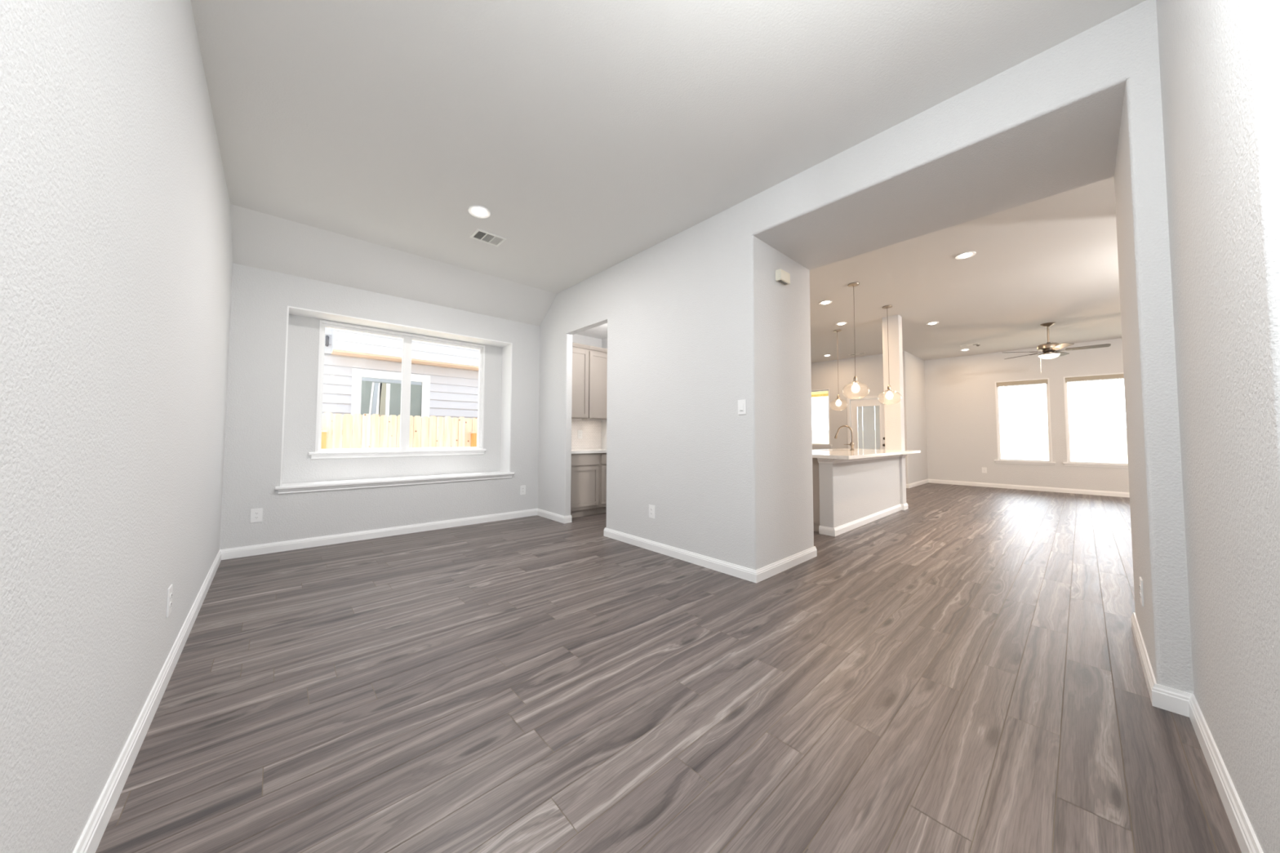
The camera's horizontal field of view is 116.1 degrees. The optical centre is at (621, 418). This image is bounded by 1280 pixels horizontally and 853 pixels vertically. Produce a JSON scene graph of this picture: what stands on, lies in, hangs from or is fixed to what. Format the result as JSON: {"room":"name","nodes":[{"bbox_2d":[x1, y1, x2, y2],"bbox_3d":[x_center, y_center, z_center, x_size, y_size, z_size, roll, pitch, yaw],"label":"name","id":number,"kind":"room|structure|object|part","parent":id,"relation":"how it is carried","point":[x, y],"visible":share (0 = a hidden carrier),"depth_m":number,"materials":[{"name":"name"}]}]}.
{"room":"empty dining room","nodes":[
{"label":"empty dining room","id":0,"kind":"room"},
{"bbox_2d":[0,0,232,852],"bbox_3d":[-0.946,-0.434,0.492,0.120,3.150,8.198,2,-3,-41],"label":"wall","id":1,"kind":"structure","parent":0,"point":[116,250],"depth_m":1.01,"materials":[{"name":"white paint"}]},
{"bbox_2d":[72,549,221,852],"bbox_3d":[-0.941,1.097,0.517,0.015,0.092,8.078,2,-3,-41],"label":"baseboard","id":2,"kind":"structure","parent":1,"relation":"attached to","point":[89,841],"depth_m":1.38,"materials":[{"name":"white wood"}]},
{"bbox_2d":[165,583,173,617],"bbox_3d":[-2.068,0.831,1.825,0.009,0.128,0.084,2,-3,-41],"label":"wall outlet","id":3,"kind":"object","parent":1,"relation":"attached to","point":[169,602],"visible":1,"depth_m":1.81,"materials":[{"name":"white plastic"}]},
{"bbox_2d":[219,262,601,549],"bbox_3d":[-2.088,-0.116,5.192,4.570,2.900,0.410,2,-3,-41],"label":"wall","id":4,"kind":"structure","parent":0,"point":[260,299],"depth_m":4.21,"materials":[{"name":"white paint"}]},
{"bbox_2d":[250,507,262,523],"bbox_3d":[-3.412,0.901,3.724,0.084,0.128,0.009,2,-3,-41],"label":"wall outlet","id":5,"kind":"object","parent":4,"relation":"attached to","point":[256,514],"visible":1,"depth_m":3.72,"materials":[{"name":"white plastic"}]},
{"bbox_2d":[220,508,537,559],"bbox_3d":[-2.390,1.263,4.595,3.179,0.092,0.015,2,-3,-41],"label":"baseboard","id":6,"kind":"structure","parent":4,"relation":"attached to","point":[251,550],"depth_m":4.25,"materials":[{"name":"white wood"}]},
{"bbox_2d":[275,471,514,494],"bbox_3d":[-2.481,0.705,4.713,2.442,0.028,0.321,2,-3,-41],"label":"trim","id":7,"kind":"structure","parent":4,"relation":"attached to","point":[396,479],"depth_m":4.46,"materials":[{"name":"white wood"}]},
{"bbox_2d":[280,306,512,486],"bbox_3d":[-2.493,-0.190,4.762,2.364,1.764,0.291,2,-3,-41],"label":"window recess","id":8,"kind":"structure","parent":4,"relation":"attached to","point":[507,348],"depth_m":5.11,"materials":[{"name":"white paint"}]},
{"bbox_2d":[308,320,486,459],"bbox_3d":[-2.611,-0.291,4.896,1.907,1.500,0.132,2,-3,-41],"label":"window","id":9,"kind":"structure","parent":4,"relation":"in","point":[404,451],"depth_m":4.86,"materials":[{"name":"white plastic"}]},
{"bbox_3d":[-2.603,0.397,4.854,1.907,0.028,0.096,2,-3,-41],"label":"sill","id":10,"kind":"part","parent":9,"relation":"part of","materials":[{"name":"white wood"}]},
{"bbox_2d":[520,484,525,494],"bbox_3d":[-1.365,0.979,5.500,0.084,0.128,0.009,2,-3,-41],"label":"wall outlet","id":11,"kind":"object","parent":4,"relation":"attached to","point":[522,488],"visible":1,"depth_m":5.50,"materials":[{"name":"white plastic"}]},
{"bbox_2d":[577,430,582,438],"bbox_3d":[-0.648,0.237,6.171,0.084,0.128,0.009,2,-3,-41],"label":"wall outlet","id":12,"kind":"object","parent":4,"relation":"attached to","point":[580,432],"visible":1,"depth_m":6.17,"materials":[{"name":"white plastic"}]},
{"bbox_2d":[571,342,590,419],"bbox_3d":[-0.791,-0.544,5.852,0.547,1.100,0.347,2,-3,-41],"label":"upper cabinet","id":13,"kind":"object","parent":4,"relation":"attached to","point":[580,398],"visible":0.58,"depth_m":5.83,"materials":[{"name":"beige paint"}]},
{"bbox_3d":[-0.789,-1.068,5.874,0.547,0.052,0.347,2,-3,-41],"label":"crown","id":14,"kind":"part","parent":13,"relation":"part of","materials":[{"name":"beige paint"}]},
{"bbox_2d":[571,419,601,448],"bbox_3d":[-0.728,0.236,6.112,1.043,0.451,0.007,2,-3,-41],"label":"backsplash","id":15,"kind":"structure","parent":4,"relation":"attached to","point":[591,438],"depth_m":6.26,"materials":[{"name":"white tile"}]},
{"bbox_2d":[585,345,607,420],"bbox_3d":[-0.400,-0.528,6.191,0.487,1.100,0.347,2,-3,-41],"label":"upper cabinet","id":16,"kind":"object","parent":4,"relation":"attached to","point":[597,356],"visible":0.51,"depth_m":6.04,"materials":[{"name":"beige paint"}]},
{"bbox_3d":[-0.398,-1.052,6.213,0.487,0.052,0.347,2,-3,-41],"label":"crown","id":17,"kind":"part","parent":16,"relation":"part of","materials":[{"name":"beige paint"}]},
{"bbox_2d":[564,515,572,523],"bbox_3d":[-0.699,1.293,5.137,0.117,0.092,0.015,2,-3,-41],"label":"baseboard","id":18,"kind":"structure","parent":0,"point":[567,519],"depth_m":5.13,"materials":[{"name":"white wood"}]},
{"bbox_2d":[576,323,607,339],"bbox_3d":[-0.134,-1.395,5.504,1.049,0.100,1.800,2,-3,-41],"label":"ceiling","id":19,"kind":"structure","parent":0,"point":[600,331],"depth_m":6.10,"materials":[{"name":"white paint"}]},
{"bbox_2d":[600,337,607,448],"bbox_3d":[0.302,-0.203,5.837,0.120,3.150,1.800,2,-3,-41],"label":"wall","id":20,"kind":"structure","parent":0,"point":[604,341],"depth_m":6.42,"materials":[{"name":"white paint"}]},
{"bbox_2d":[190,0,1146,326],"bbox_3d":[0.267,-1.729,1.675,3.179,0.452,8.078,2,-3,-41],"label":"ceiling","id":21,"kind":"structure","parent":0,"point":[357,140],"depth_m":2.36,"materials":[{"name":"white paint"}]},
{"bbox_2d":[467,205,490,217],"bbox_3d":[-1.228,-1.777,3.434,0.184,0.022,0.184,2,-3,-41],"label":"recessed light","id":22,"kind":"object","parent":21,"relation":"in","point":[478,211],"visible":1,"depth_m":3.42,"materials":[{"name":"white plastic"}]},
{"bbox_2d":[469,228,506,246],"bbox_3d":[-1.304,-1.764,3.888,0.285,0.010,0.205,2,-3,-41],"label":"ceiling vent","id":23,"kind":"object","parent":21,"relation":"in","point":[481,235],"visible":1,"depth_m":3.88,"materials":[{"name":"white metal"}]},
{"bbox_2d":[95,482,1241,852],"bbox_3d":[3.655,1.406,4.812,12.630,0.120,10.050,2,-3,-41],"label":"floor","id":24,"kind":"structure","parent":0,"point":[959,669],"depth_m":1.70,"materials":[{"name":"grey wood"}]},
{"bbox_2d":[570,453,599,518],"bbox_3d":[-0.716,0.924,5.703,0.557,0.878,0.592,2,-3,-41],"label":"base cabinet","id":25,"kind":"object","parent":24,"relation":"on","point":[584,482],"visible":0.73,"depth_m":5.51,"materials":[{"name":"beige paint"}]},
{"bbox_3d":[-0.529,0.931,5.486,0.515,0.550,0.020,2,-3,-41],"label":"door","id":26,"kind":"part","parent":25,"relation":"part of","materials":[{"name":"beige paint"}]},
{"bbox_3d":[-0.527,0.567,5.501,0.515,0.145,0.019,2,-3,-41],"label":"drawer","id":27,"kind":"part","parent":25,"relation":"part of","materials":[{"name":"beige paint"}]},
{"bbox_2d":[571,448,606,453],"bbox_3d":[-0.528,0.472,5.871,1.043,0.038,0.615,2,-3,-41],"label":"countertop","id":28,"kind":"structure","parent":25,"relation":"on","point":[573,451],"depth_m":5.63,"materials":[{"name":"white stone"}]},
{"bbox_2d":[595,453,606,514],"bbox_3d":[-0.325,0.940,6.042,0.477,0.878,0.592,2,-3,-41],"label":"base cabinet","id":29,"kind":"object","parent":24,"relation":"on","point":[602,456],"visible":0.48,"depth_m":5.71,"materials":[{"name":"beige paint"}]},
{"bbox_3d":[-0.130,0.584,5.846,0.437,0.145,0.019,2,-3,-41],"label":"drawer","id":30,"kind":"part","parent":29,"relation":"part of","materials":[{"name":"beige paint"}]},
{"bbox_3d":[-0.132,0.947,5.831,0.437,0.550,0.020,2,-3,-41],"label":"door","id":31,"kind":"part","parent":29,"relation":"part of","materials":[{"name":"beige paint"}]},
{"bbox_2d":[812,454,901,536],"bbox_3d":[3.093,0.938,5.646,2.565,0.880,0.842,2,-3,-41],"label":"kitchen island","id":32,"kind":"object","parent":24,"relation":"on","point":[849,495],"visible":0.57,"depth_m":4.91,"materials":[{"name":"white paint"}]},
{"bbox_3d":[3.308,0.519,5.418,2.565,0.060,0.190,2,-3,-41],"label":"cap moulding","id":33,"kind":"part","parent":32,"relation":"part of","materials":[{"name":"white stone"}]},
{"bbox_3d":[3.306,1.323,5.394,2.550,0.092,0.175,2,-3,-41],"label":"moulding","id":34,"kind":"part","parent":32,"relation":"part of","materials":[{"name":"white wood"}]},
{"bbox_2d":[812,448,920,459],"bbox_3d":[3.192,0.478,5.665,2.930,0.038,1.090,2,-3,-41],"label":"island countertop","id":35,"kind":"structure","parent":32,"relation":"on","point":[844,453],"depth_m":5.16,"materials":[{"name":"white stone"}]},
{"bbox_2d":[834,425,854,450],"bbox_3d":[3.415,0.289,6.126,0.060,0.380,0.282,2,-3,-41],"label":"faucet","id":36,"kind":"object","parent":35,"relation":"on","point":[851,444],"visible":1,"depth_m":6.05,"materials":[{"name":"silver metal"}]},
{"bbox_3d":[3.420,0.229,6.123,0.022,0.260,0.229,2,-3,-41],"label":"spout","id":37,"kind":"part","parent":36,"relation":"part of","materials":[{"name":"silver metal"}]},
{"bbox_2d":[537,12,1125,569],"bbox_3d":[0.926,-0.275,4.063,1.036,3.150,5.256,2,-3,-41],"label":"wall","id":38,"kind":"structure","parent":0,"point":[700,322],"depth_m":3.32,"materials":[{"name":"white paint"}]},
{"bbox_2d":[537,508,564,523],"bbox_3d":[-0.966,1.302,5.367,0.015,0.092,0.714,2,-3,-41],"label":"baseboard","id":39,"kind":"structure","parent":38,"relation":"attached to","point":[560,518],"depth_m":5.34,"materials":[{"name":"white wood"}]},
{"bbox_2d":[648,504,654,518],"bbox_3d":[0.295,0.915,3.937,0.009,0.128,0.084,2,-3,-41],"label":"wall outlet","id":40,"kind":"object","parent":38,"relation":"attached to","point":[651,508],"visible":1,"depth_m":3.93,"materials":[{"name":"white plastic"}]},
{"bbox_2d":[603,527,756,583],"bbox_3d":[0.419,1.241,3.774,0.015,0.092,1.887,2,-3,-41],"label":"baseboard","id":41,"kind":"structure","parent":38,"relation":"attached to","point":[742,572],"depth_m":3.57,"materials":[{"name":"white wood"}]},
{"bbox_2d":[737,399,746,414],"bbox_3d":[0.965,-0.096,3.211,0.010,0.120,0.074,2,-3,-41],"label":"light switch","id":42,"kind":"object","parent":38,"relation":"attached to","point":[741,403],"visible":1,"depth_m":3.21,"materials":[{"name":"white plastic"}]},
{"bbox_2d":[775,268,790,285],"bbox_3d":[1.392,-1.226,3.449,0.166,0.094,0.052,2,-3,-41],"label":"door chime","id":43,"kind":"object","parent":38,"relation":"attached to","point":[782,277],"visible":1,"depth_m":3.41,"materials":[{"name":"beige plastic"}]},
{"bbox_2d":[755,546,817,582],"bbox_3d":[1.429,1.230,3.412,1.066,0.092,0.015,2,-3,-41],"label":"baseboard opening","id":44,"kind":"structure","parent":38,"relation":"attached to","point":[769,571],"depth_m":3.36,"materials":[{"name":"white wood"}]},
{"bbox_2d":[1151,684,1194,717],"bbox_3d":[2.270,1.159,1.643,0.015,0.092,0.105,2,-3,-41],"label":"baseboard","id":45,"kind":"structure","parent":38,"relation":"attached to","point":[1171,700],"depth_m":1.64,"materials":[{"name":"white wood"}]},
{"bbox_2d":[810,351,910,484],"bbox_3d":[5.126,0.008,10.320,0.140,3.150,3.790,2,-3,-41],"label":"wall","id":46,"kind":"structure","parent":0,"point":[868,369],"depth_m":9.78,"materials":[{"name":"white paint"}]},
{"bbox_2d":[811,388,832,448],"bbox_3d":[4.750,0.001,10.696,0.136,1.497,1.700,2,-3,-41],"label":"window","id":47,"kind":"structure","parent":46,"relation":"in","point":[829,446],"depth_m":10.12,"materials":[{"name":"white plastic"}]},
{"bbox_2d":[847,395,884,449],"bbox_3d":[5.811,0.502,9.392,0.110,2.091,0.896,2,-3,-41],"label":"door","id":48,"kind":"structure","parent":46,"relation":"in","point":[869,427],"depth_m":9.46,"materials":[{"name":"white wood"}]},
{"bbox_2d":[857,405,879,448],"bbox_3d":[5.842,0.409,9.422,0.002,1.430,0.470,2,-3,-41],"label":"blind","id":49,"kind":"object","parent":46,"relation":"attached to","point":[868,425],"depth_m":9.43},
{"bbox_2d":[882,315,906,504],"bbox_3d":[4.339,-0.113,6.355,0.180,3.050,0.228,2,-3,-41],"label":"wall column","id":50,"kind":"structure","parent":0,"point":[894,413],"depth_m":6.29,"materials":[{"name":"white paint"}]},
{"bbox_2d":[901,502,907,510],"bbox_3d":[4.338,1.365,6.287,0.210,0.092,0.243,2,-3,-41],"label":"trim","id":51,"kind":"structure","parent":50,"relation":"attached to","point":[904,506],"depth_m":6.15,"materials":[{"name":"white wood"}]},
{"bbox_2d":[906,351,927,483],"bbox_3d":[7.020,-0.016,9.535,1.690,3.150,0.120,2,-3,-41],"label":"wall","id":52,"kind":"structure","parent":0,"point":[915,365],"depth_m":9.41,"materials":[{"name":"white paint"}]},
{"bbox_2d":[908,479,928,488],"bbox_3d":[6.946,1.505,9.323,1.705,0.092,0.015,2,-3,-41],"label":"baseboard","id":53,"kind":"structure","parent":52,"relation":"attached to","point":[926,481],"depth_m":9.27,"materials":[{"name":"white wood"}]},
{"bbox_2d":[809,177,1121,363],"bbox_3d":[5.295,-1.683,6.389,8.520,0.100,10.040,2,-3,-41],"label":"ceiling","id":54,"kind":"structure","parent":0,"point":[1054,258],"depth_m":5.07,"materials":[{"name":"white paint"}]},
{"bbox_2d":[818,300,832,304],"bbox_3d":[2.917,-1.662,5.708,0.170,0.022,0.170,2,-3,-41],"label":"recessed light","id":55,"kind":"object","parent":54,"relation":"in","point":[824,302],"visible":1,"depth_m":5.69,"materials":[{"name":"white plastic"}]},
{"bbox_2d":[833,329,843,405],"bbox_3d":[3.905,-0.876,7.205,0.294,1.456,0.294,2,-3,-41],"label":"pendant light","id":56,"kind":"object","parent":54,"relation":"hanging from","point":[838,402],"visible":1,"depth_m":7.18,"materials":[{"name":"glass"}]},
{"bbox_3d":[3.902,-0.291,7.180,0.092,0.119,0.092,2,-3,-41],"label":"bulb","id":57,"kind":"part","parent":56,"relation":"part of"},
{"bbox_2d":[835,321,847,325],"bbox_3d":[3.727,-1.613,6.773,0.170,0.022,0.170,2,-3,-41],"label":"recessed light","id":58,"kind":"object","parent":54,"relation":"in","point":[842,322],"visible":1,"depth_m":6.75,"materials":[{"name":"white plastic"}]},
{"bbox_2d":[842,282,868,399],"bbox_3d":[2.920,-0.974,5.001,0.294,1.456,0.294,2,-3,-41],"label":"pendant light","id":59,"kind":"object","parent":54,"relation":"hanging from","point":[855,388],"visible":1,"depth_m":4.98,"materials":[{"name":"glass"}]},
{"bbox_3d":[2.921,-1.102,5.006,0.005,1.150,0.005,-1,-3,27],"label":"cord","id":60,"kind":"part","parent":59,"relation":"part of","materials":[{"name":"brown metal"}]},
{"bbox_3d":[2.918,-0.389,4.976,0.092,0.119,0.092,2,-3,-41],"label":"bulb","id":61,"kind":"part","parent":59,"relation":"part of","materials":[{"name":"white glass"}]},
{"bbox_2d":[848,352,866,355],"bbox_3d":[5.469,-1.506,9.264,0.150,0.010,0.350,2,-3,-41],"label":"ceiling vent","id":62,"kind":"object","parent":54,"relation":"in","point":[860,353],"visible":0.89,"depth_m":9.23,"materials":[{"name":"white metal"}]},
{"bbox_2d":[882,305,902,404],"bbox_3d":[3.916,-0.933,5.858,0.294,1.456,0.294,2,-3,-41],"label":"pendant light","id":63,"kind":"object","parent":54,"relation":"hanging from","point":[889,395],"visible":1,"depth_m":5.83,"materials":[{"name":"glass"}]},
{"bbox_3d":[3.917,-1.061,5.864,0.005,1.150,0.005,1,-3,-18],"label":"cord","id":64,"kind":"part","parent":63,"relation":"part of","materials":[{"name":"brown metal"}]},
{"bbox_3d":[3.914,-0.348,5.834,0.092,0.119,0.092,2,-3,-41],"label":"bulb","id":65,"kind":"part","parent":63,"relation":"part of","materials":[{"name":"white glass"}]},
{"bbox_2d":[926,321,938,324],"bbox_3d":[5.244,-1.608,6.730,0.170,0.022,0.170,2,-3,-41],"label":"recessed light","id":66,"kind":"object","parent":54,"relation":"in","point":[932,322],"visible":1,"depth_m":6.70,"materials":[{"name":"white plastic"}]},
{"bbox_2d":[955,251,976,259],"bbox_3d":[3.628,-1.722,4.212,0.170,0.022,0.170,2,-3,-41],"label":"recessed light","id":67,"kind":"object","parent":54,"relation":"in","point":[968,254],"visible":1,"depth_m":4.19,"materials":[{"name":"white plastic"}]},
{"bbox_2d":[960,342,979,346],"bbox_3d":[7.244,-1.539,8.303,0.150,0.010,0.300,2,-3,-41],"label":"ceiling vent","id":68,"kind":"object","parent":54,"relation":"in","point":[971,344],"visible":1,"depth_m":8.28,"materials":[{"name":"white metal"}]},
{"bbox_2d":[1005,322,1111,373],"bbox_3d":[7.233,-1.196,6.695,1.278,0.830,1.236,2,-3,-41],"label":"ceiling fan","id":69,"kind":"object","parent":54,"relation":"hanging from","point":[1049,351],"visible":1,"depth_m":6.65,"materials":[{"name":"silver metal"}]},
{"bbox_3d":[7.197,-1.046,6.715,0.256,0.072,0.256,2,-3,-41],"label":"lamp shade","id":70,"kind":"part","parent":69,"relation":"part of","materials":[{"name":"white glass"}]},
{"bbox_3d":[7.578,-1.131,6.904,0.475,0.033,0.130,1,-3,-26],"label":"blade","id":71,"kind":"part","parent":69,"relation":"part of","materials":[{"name":"brown wood"}]},
{"bbox_3d":[6.999,-1.157,6.347,0.130,0.033,0.475,-1,-3,28],"label":"blade","id":72,"kind":"part","parent":69,"relation":"part of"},
{"bbox_3d":[7.311,-1.139,6.600,0.068,0.019,0.190,3,-3,-44],"label":"blade arm","id":73,"kind":"part","parent":69,"relation":"part of","materials":[{"name":"grey metal"}]},
{"bbox_3d":[7.496,-1.151,6.420,0.138,0.033,0.478,2,-3,-41],"label":"blade","id":74,"kind":"part","parent":69,"relation":"part of","materials":[{"name":"brown wood"}]},
{"bbox_2d":[924,337,1129,493],"bbox_3d":[9.694,-0.084,7.639,0.140,3.150,6.250,2,-3,-41],"label":"wall","id":75,"kind":"structure","parent":0,"point":[960,391],"depth_m":9.03,"materials":[{"name":"white paint"}]},
{"bbox_2d":[982,466,986,473],"bbox_3d":[8.275,1.168,9.102,0.009,0.128,0.084,2,-3,-41],"label":"wall outlet","id":76,"kind":"object","parent":75,"relation":"attached to","point":[984,469],"visible":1,"depth_m":9.10,"materials":[{"name":"white plastic"}]},
{"bbox_2d":[994,377,1055,465],"bbox_3d":[8.728,0.067,8.688,0.136,1.832,0.937,2,-3,-41],"label":"window","id":77,"kind":"structure","parent":75,"relation":"in","point":[999,460],"depth_m":8.62,"materials":[{"name":"white wood"}]},
{"bbox_2d":[996,379,1047,386],"bbox_3d":[8.725,-0.779,8.711,0.030,0.096,0.789,2,-3,-41],"label":"window blind","id":78,"kind":"object","parent":77,"relation":"attached to","point":[1037,381],"visible":1,"depth_m":8.69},
{"bbox_3d":[8.725,-0.737,8.709,0.026,0.013,0.785,2,-3,-41],"label":"rail","id":79,"kind":"part","parent":78,"relation":"part of","materials":[{"name":"white plastic"}]},
{"bbox_3d":[8.705,0.922,8.635,0.086,0.026,0.937,2,-3,-41],"label":"sill","id":80,"kind":"part","parent":77,"relation":"part of","materials":[{"name":"white wood"}]},
{"bbox_2d":[928,479,1129,497],"bbox_3d":[9.589,1.443,7.569,0.015,0.092,6.130,2,-3,-41],"label":"baseboard","id":81,"kind":"structure","parent":75,"relation":"attached to","point":[931,481],"depth_m":8.47,"materials":[{"name":"white wood"}]},
{"bbox_2d":[1062,372,1128,468],"bbox_3d":[9.410,0.037,7.903,0.136,1.832,0.938,2,-3,-41],"label":"window","id":82,"kind":"structure","parent":75,"relation":"in","point":[1120,465],"depth_m":8.12,"materials":[{"name":"white wood"}]},
{"bbox_2d":[1065,373,1124,382],"bbox_3d":[9.407,-0.809,7.927,0.030,0.096,0.790,2,-3,-41],"label":"window blind","id":83,"kind":"object","parent":82,"relation":"attached to","point":[1117,376],"visible":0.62,"depth_m":7.92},
{"bbox_3d":[9.407,-0.767,7.925,0.026,0.013,0.786,2,-3,-41],"label":"rail","id":84,"kind":"part","parent":83,"relation":"part of","materials":[{"name":"white plastic"}]},
{"bbox_3d":[9.387,0.892,7.851,0.086,0.026,0.938,2,-3,-41],"label":"sill","id":85,"kind":"part","parent":82,"relation":"part of","materials":[{"name":"white ceramic"}]},
{"bbox_2d":[1113,0,1279,852],"bbox_3d":[3.961,-0.378,1.284,4.500,3.150,2.922,2,-3,-41],"label":"wall","id":86,"kind":"structure","parent":0,"point":[1197,176],"depth_m":1.24,"materials":[{"name":"white paint"}]},
{"bbox_2d":[1139,576,1143,606],"bbox_3d":[2.594,0.861,1.992,0.084,0.128,0.009,2,-3,-41],"label":"wall outlet","id":87,"kind":"object","parent":86,"relation":"attached to","point":[1141,593],"visible":1,"depth_m":1.97,"materials":[{"name":"white plastic"}]},
{"bbox_2d":[1130,612,1156,705],"bbox_3d":[2.638,1.177,2.021,1.066,0.092,0.015,2,-3,-41],"label":"baseboard","id":88,"kind":"structure","parent":86,"relation":"attached to","point":[1149,677],"depth_m":1.94,"materials":[{"name":"white wood"}]},
{"bbox_2d":[1188,693,1263,852],"bbox_3d":[1.823,1.138,1.195,1.279,0.092,0.015,2,-3,-41],"label":"baseboard","id":89,"kind":"structure","parent":86,"relation":"attached to","point":[1247,841],"depth_m":1.22,"materials":[{"name":"white wood"}]},
{"label":"outside","id":90,"kind":"structure","parent":0,"visible":0},
{"bbox_3d":[0.739,1.793,10.514,75.000,0.160,75.000,2,-3,-41],"label":"ground","id":91,"kind":"structure","parent":90,"visible":0},
{"bbox_2d":[320,412,477,448],"bbox_3d":[-3.646,0.768,8.174,8.051,1.652,0.150,2,-3,-41],"label":"fence","id":92,"kind":"object","parent":91,"relation":"on","point":[385,433],"visible":0.23,"depth_m":7.57,"materials":[{"name":"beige wood"}]},
{"bbox_3d":[-5.145,0.878,6.835,0.088,1.305,0.087,2,-3,-41],"label":"post","id":93,"kind":"part","parent":92,"relation":"part of","materials":[{"name":"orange wood"}]},
{"bbox_3d":[-3.186,0.959,8.534,0.088,1.305,0.087,2,-3,-41],"label":"post","id":94,"kind":"part","parent":92,"relation":"part of","materials":[{"name":"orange wood"}]},
{"bbox_2d":[322,327,479,448],"bbox_3d":[-4.500,-1.444,9.073,13.000,6.140,0.612,2,-3,-41],"label":"neighbor house","id":95,"kind":"structure","parent":91,"relation":"on","point":[362,375],"depth_m":8.67,"materials":[{"name":"white wood"}]},
{"bbox_2d":[324,335,328,346],"bbox_3d":[-5.894,-1.557,7.970,0.056,0.228,0.074,2,-3,-41],"label":"wall lantern","id":96,"kind":"object","parent":95,"relation":"attached to","point":[326,336],"visible":1,"depth_m":7.95,"materials":[{"name":"grey metal"}]},
{"bbox_2d":[368,382,373,414],"bbox_3d":[-5.343,-0.113,8.459,0.120,1.340,0.004,2,-3,-41],"label":"drape","id":97,"kind":"object","parent":95,"relation":"hanging from","point":[371,384],"depth_m":8.48,"materials":[{"name":"white fabric"}]},
{"bbox_2d":[370,382,378,422],"bbox_3d":[-5.293,-0.111,8.502,0.156,1.340,0.004,2,-3,-41],"label":"drape","id":98,"kind":"object","parent":95,"relation":"hanging from","point":[374,386],"depth_m":8.52,"materials":[{"name":"white fabric"}]},
{"bbox_2d":[375,382,382,413],"bbox_3d":[-5.239,-0.109,8.549,0.132,1.340,0.004,2,-3,-41],"label":"drape","id":99,"kind":"object","parent":95,"relation":"hanging from","point":[378,385],"depth_m":8.57,"materials":[{"name":"white fabric"}]},
{"bbox_2d":[378,382,386,422],"bbox_3d":[-5.180,-0.106,8.600,0.144,1.340,0.004,2,-3,-41],"label":"drape","id":100,"kind":"object","parent":95,"relation":"hanging from","point":[382,386],"depth_m":8.61,"materials":[{"name":"beige fabric"}]},
{"bbox_2d":[385,383,390,416],"bbox_3d":[-5.103,-0.103,8.667,0.084,1.340,0.004,2,-3,-41],"label":"drape","id":101,"kind":"object","parent":95,"relation":"hanging from","point":[387,385],"depth_m":8.68,"materials":[{"name":"white fabric"}]},
{"bbox_3d":[-5.032,-0.147,8.735,1.165,1.435,0.004,2,-3,-41],"label":"pane","id":102,"kind":"part","parent":95,"relation":"part of","materials":[{"name":"glass"}]},
{"bbox_3d":[-5.026,-0.826,8.760,1.161,0.073,0.005,2,-3,-41],"label":"sash","id":103,"kind":"part","parent":95,"relation":"part of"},
{"bbox_2d":[811,391,828,397],"bbox_3d":[6.500,0.373,11.818,3.880,2.840,3.870,2,-3,-41],"label":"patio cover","id":104,"kind":"object","parent":91,"relation":"on","point":[823,393],"depth_m":13.93,"materials":[{"name":"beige wood"}]},
{"bbox_2d":[812,426,1128,463],"bbox_3d":[13.135,1.049,12.303,0.116,1.590,17.400,2,-3,-41],"label":"fence","id":105,"kind":"object","parent":91,"relation":"on","point":[1017,445],"visible":0.1,"depth_m":11.94,"materials":[{"name":"beige wood"}]},
{"bbox_3d":[13.146,0.680,12.327,0.040,0.090,17.400,2,-3,-41],"label":"rail","id":106,"kind":"part","parent":105,"relation":"part of","materials":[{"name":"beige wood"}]},
{"bbox_3d":[12.506,1.076,13.008,0.090,1.590,0.090,2,-3,-41],"label":"post","id":107,"kind":"part","parent":105,"relation":"part of","materials":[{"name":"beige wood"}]},
{"bbox_3d":[13.948,1.013,11.348,0.090,1.590,0.090,2,-3,-41],"label":"post","id":108,"kind":"part","parent":105,"relation":"part of","materials":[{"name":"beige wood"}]}
]}

